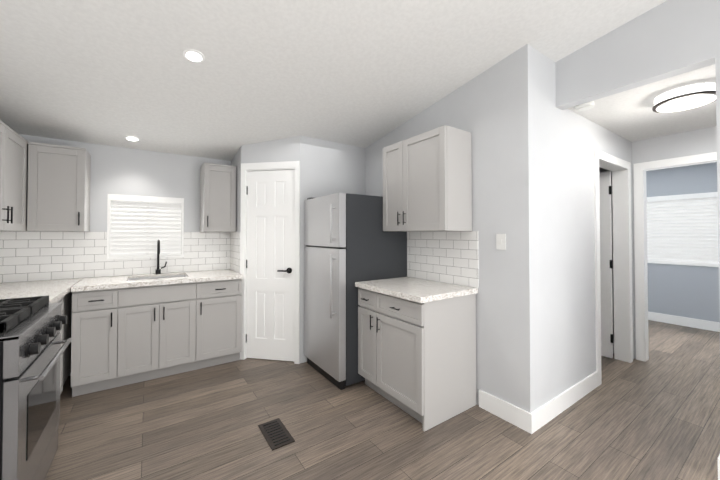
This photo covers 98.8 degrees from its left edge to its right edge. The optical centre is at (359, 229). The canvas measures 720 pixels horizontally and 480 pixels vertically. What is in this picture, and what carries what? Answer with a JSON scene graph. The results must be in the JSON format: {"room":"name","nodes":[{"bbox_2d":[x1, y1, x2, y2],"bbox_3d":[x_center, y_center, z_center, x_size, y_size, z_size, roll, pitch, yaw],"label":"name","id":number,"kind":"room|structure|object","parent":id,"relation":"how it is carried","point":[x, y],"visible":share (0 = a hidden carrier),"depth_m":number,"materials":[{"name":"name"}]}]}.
{"room":"kitchen","nodes":[
{"label":"kitchen","id":0,"kind":"room"},
{"bbox_2d":[0,0,715,160],"bbox_3d":[1.672,-1.356,2.297,7.845,1.016,6.320,1,-1,-34],"label":"ceiling","id":1,"kind":"structure","parent":0,"point":[362,73],"depth_m":2.12,"materials":[{"name":"paint"}]},
{"bbox_2d":[124,136,139,140],"bbox_3d":[-2.218,-0.889,3.003,0.124,0.021,0.124,1,-1,-34],"label":"recessed light","id":2,"kind":"object","parent":1,"relation":"in","point":[131,138],"visible":1,"depth_m":2.99,"materials":[{"name":"white paint"}]},
{"bbox_2d":[183,49,204,62],"bbox_3d":[-1.070,-1.119,1.988,0.124,0.022,0.124,1,-1,-34],"label":"recessed light","id":3,"kind":"object","parent":1,"relation":"in","point":[193,55],"visible":1,"depth_m":1.98,"materials":[{"name":"white paint"}]},
{"bbox_2d":[575,101,593,110],"bbox_3d":[1.734,-0.953,2.383,0.124,0.040,0.124,1,-1,-34],"label":"smoke detector","id":4,"kind":"object","parent":1,"relation":"attached to","point":[586,106],"visible":0.94,"depth_m":2.35,"materials":[{"name":"white plastic"}]},
{"bbox_2d":[652,83,715,112],"bbox_3d":[2.327,-0.937,2.208,0.340,0.076,0.340,1,-1,-34],"label":"lamp","id":5,"kind":"object","parent":1,"relation":"attached to","point":[687,97],"visible":0.96,"depth_m":2.15,"materials":[{"name":"white"}]},
{"bbox_2d":[0,0,719,412],"bbox_3d":[1.672,-0.200,2.281,7.845,3.150,6.320,1,-1,-34],"label":"wall","id":6,"kind":"structure","parent":0,"point":[536,142],"depth_m":2.48,"materials":[{"name":"paint"}]},
{"bbox_2d":[0,120,27,230],"bbox_3d":[-2.626,-0.372,2.079,0.310,0.750,0.938,1,-1,-34],"label":"upper cabinet","id":7,"kind":"object","parent":6,"relation":"attached to","point":[13,176],"visible":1,"depth_m":2.27,"materials":[{"name":"grey paint"}]},
{"bbox_2d":[27,142,90,230],"bbox_3d":[-2.693,-0.360,2.777,0.361,0.745,0.343,1,-1,-34],"label":"upper cabinet","id":8,"kind":"object","parent":6,"relation":"attached to","point":[59,179],"visible":1,"depth_m":2.67,"materials":[{"name":"grey paint"}]},
{"bbox_2d":[107,194,183,259],"bbox_3d":[-2.286,-0.030,3.320,0.670,0.660,0.102,1,-1,-34],"label":"kitchen window","id":9,"kind":"structure","parent":6,"relation":"in","point":[138,226],"depth_m":3.29,"materials":[{"name":"white paint"}]},
{"bbox_2d":[200,162,235,231],"bbox_3d":[-1.617,-0.349,3.516,0.330,0.745,0.343,1,-1,-34],"label":"upper cabinet","id":10,"kind":"object","parent":6,"relation":"attached to","point":[217,197],"visible":0.98,"depth_m":3.41,"materials":[{"name":"grey paint"}]},
{"bbox_2d":[240,161,299,363],"bbox_3d":[-0.961,0.335,3.296,0.510,2.110,0.524,1,-1,-34],"label":"door frame","id":11,"kind":"structure","parent":6,"relation":"attached to","point":[286,165],"depth_m":3.28,"materials":[{"name":"white paint"}]},
{"bbox_2d":[246,170,294,360],"bbox_3d":[-0.956,0.372,3.313,0.427,2.020,0.418,1,-1,-34],"label":"pantry door","id":12,"kind":"structure","parent":6,"relation":"in","point":[270,263],"depth_m":3.30,"materials":[{"name":"white paint"}]},
{"bbox_2d":[383,125,471,231],"bbox_3d":[0.542,-0.384,2.682,0.353,0.790,0.744,1,-1,-34],"label":"upper cabinet","id":13,"kind":"object","parent":6,"relation":"attached to","point":[427,181],"visible":1,"depth_m":2.46,"materials":[{"name":"grey paint"}]},
{"bbox_2d":[496,234,505,249],"bbox_3d":[1.038,0.088,2.272,0.010,0.115,0.072,1,-1,-34],"label":"switch plate","id":14,"kind":"object","parent":6,"relation":"attached to","point":[500,241],"visible":1,"depth_m":2.27,"materials":[{"name":"white plastic"}]},
{"bbox_2d":[479,390,526,430],"bbox_3d":[1.034,1.310,2.258,0.014,0.130,0.360,1,-1,-34],"label":"baseboard","id":15,"kind":"structure","parent":6,"relation":"attached to","point":[508,412],"depth_m":2.24,"materials":[{"name":"white paint"}]},
{"bbox_2d":[527,371,597,433],"bbox_3d":[1.621,1.312,2.402,1.146,0.130,0.014,1,-1,-34],"label":"baseboard","id":16,"kind":"structure","parent":6,"relation":"attached to","point":[538,418],"depth_m":2.31,"materials":[{"name":"white paint"}]},
{"bbox_2d":[599,171,613,357],"bbox_3d":[2.498,0.377,3.662,0.039,2.020,0.812,1,-1,-34],"label":"door leaf","id":17,"kind":"structure","parent":6,"relation":"in","point":[606,267],"depth_m":3.36,"materials":[{"name":"white paint"}]},
{"bbox_2d":[594,149,635,385],"bbox_3d":[2.456,0.334,3.061,0.950,2.105,0.136,1,-1,-34],"label":"door frame","id":18,"kind":"structure","parent":6,"relation":"attached to","point":[619,168],"depth_m":3.26,"materials":[{"name":"white paint"}]},
{"bbox_2d":[633,152,716,361],"bbox_3d":[3.232,0.333,3.030,0.116,2.105,0.790,1,-1,-34],"label":"door frame","id":19,"kind":"structure","parent":6,"relation":"attached to","point":[640,192],"depth_m":3.28,"materials":[{"name":"white paint"}]},
{"bbox_2d":[647,192,718,266],"bbox_3d":[4.703,0.000,4.683,0.105,1.040,1.250,1,-1,-34],"label":"bedroom window","id":20,"kind":"structure","parent":6,"relation":"in","point":[682,229],"depth_m":4.55,"materials":[{"name":"white paint"}]},
{"bbox_2d":[648,311,719,331],"bbox_3d":[4.823,1.341,4.412,0.014,0.130,3.100,1,-1,-34],"label":"baseboard","id":21,"kind":"structure","parent":6,"relation":"attached to","point":[671,319],"depth_m":4.50,"materials":[{"name":"white paint"}]},
{"bbox_2d":[718,455,719,479],"bbox_3d":[2.624,1.288,0.672,0.014,0.130,2.423,1,-1,-34],"label":"baseboard","id":22,"kind":"structure","parent":6,"relation":"attached to","point":[719,455],"depth_m":1.66,"materials":[{"name":"white paint"}]},
{"bbox_2d":[45,320,719,479],"bbox_3d":[1.724,1.405,2.221,8.200,0.060,6.600,1,-1,-34],"label":"floor","id":23,"kind":"structure","parent":0,"point":[656,416],"depth_m":2.10,"materials":[{"name":"wood"}]},
{"bbox_2d":[0,295,71,479],"bbox_3d":[-1.900,0.876,1.413,0.762,0.974,0.760,1,-1,-34],"label":"range","id":24,"kind":"object","parent":23,"relation":"on","point":[32,350],"visible":1,"depth_m":1.44,"materials":[{"name":"silver metal"}]},
{"bbox_2d":[56,294,67,393],"bbox_3d":[-2.389,0.931,1.973,0.600,0.880,0.711,1,-1,-34],"label":"base cabinet","id":25,"kind":"object","parent":23,"relation":"on","point":[64,307],"depth_m":2.55,"materials":[{"name":"grey wood"}]},
{"bbox_2d":[0,278,82,302],"bbox_3d":[-2.556,0.475,2.249,0.630,0.040,1.348,1,-1,-34],"label":"countertop","id":26,"kind":"structure","parent":25,"relation":"on","point":[56,289],"depth_m":2.40,"materials":[{"name":"white stone"}]},
{"bbox_2d":[64,294,71,382],"bbox_3d":[-2.754,0.939,2.505,0.600,0.880,0.691,1,-1,-34],"label":"base cabinet","id":27,"kind":"object","parent":23,"relation":"on","point":[69,295],"depth_m":2.73,"materials":[{"name":"grey wood"}]},
{"bbox_2d":[71,289,126,396],"bbox_3d":[-2.356,0.944,2.834,0.354,0.880,0.601,1,-1,-34],"label":"base cabinet","id":28,"kind":"object","parent":23,"relation":"on","point":[99,317],"depth_m":2.59,"materials":[{"name":"grey wood"}]},
{"bbox_2d":[127,281,202,384],"bbox_3d":[-2.010,0.947,3.072,0.714,0.880,0.601,1,-1,-34],"label":"base cabinet","id":29,"kind":"object","parent":23,"relation":"on","point":[128,329],"depth_m":2.85,"materials":[{"name":"grey wood"}]},
{"bbox_2d":[71,269,242,292],"bbox_3d":[-1.947,0.487,3.104,1.326,0.040,0.630,1,-1,-34],"label":"countertop","id":30,"kind":"structure","parent":29,"relation":"on","point":[85,286],"depth_m":2.90,"materials":[{"name":"white stone"}]},
{"bbox_2d":[127,273,186,280],"bbox_3d":[-2.018,0.587,3.089,0.500,0.200,0.369,1,-1,-34],"label":"sink","id":31,"kind":"object","parent":30,"relation":"in","point":[172,274],"depth_m":3.16,"materials":[{"name":"silver metal"}]},
{"bbox_2d":[155,240,166,273],"bbox_3d":[-2.072,0.286,3.224,0.105,0.364,0.212,1,-1,-34],"label":"faucet","id":32,"kind":"object","parent":30,"relation":"on","point":[157,270],"visible":1,"depth_m":3.26,"materials":[{"name":"black metal"}]},
{"bbox_2d":[203,281,241,367],"bbox_3d":[-1.609,0.951,3.347,0.486,0.880,0.601,1,-1,-34],"label":"base cabinet","id":33,"kind":"object","parent":23,"relation":"on","point":[222,300],"depth_m":3.14,"materials":[{"name":"grey wood"}]},
{"bbox_2d":[258,418,294,450],"bbox_3d":[-0.568,1.368,2.079,0.150,0.008,0.300,1,-1,-34],"label":"floor vent","id":34,"kind":"object","parent":23,"relation":"in","point":[276,433],"visible":1,"depth_m":2.06,"materials":[{"name":"brown metal"}]},
{"bbox_2d":[304,193,406,389],"bbox_3d":[-0.080,0.528,3.135,0.846,1.720,0.720,1,-1,-34],"label":"refrigerator","id":35,"kind":"object","parent":23,"relation":"on","point":[349,242],"visible":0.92,"depth_m":2.80,"materials":[{"name":"grey metal"}]},
{"bbox_2d":[355,277,477,431],"bbox_3d":[0.440,0.920,2.564,0.633,0.920,0.798,1,-1,-34],"label":"base cabinet","id":36,"kind":"object","parent":23,"relation":"on","point":[416,348],"visible":1,"depth_m":2.30,"materials":[{"name":"grey wood"}]}
]}

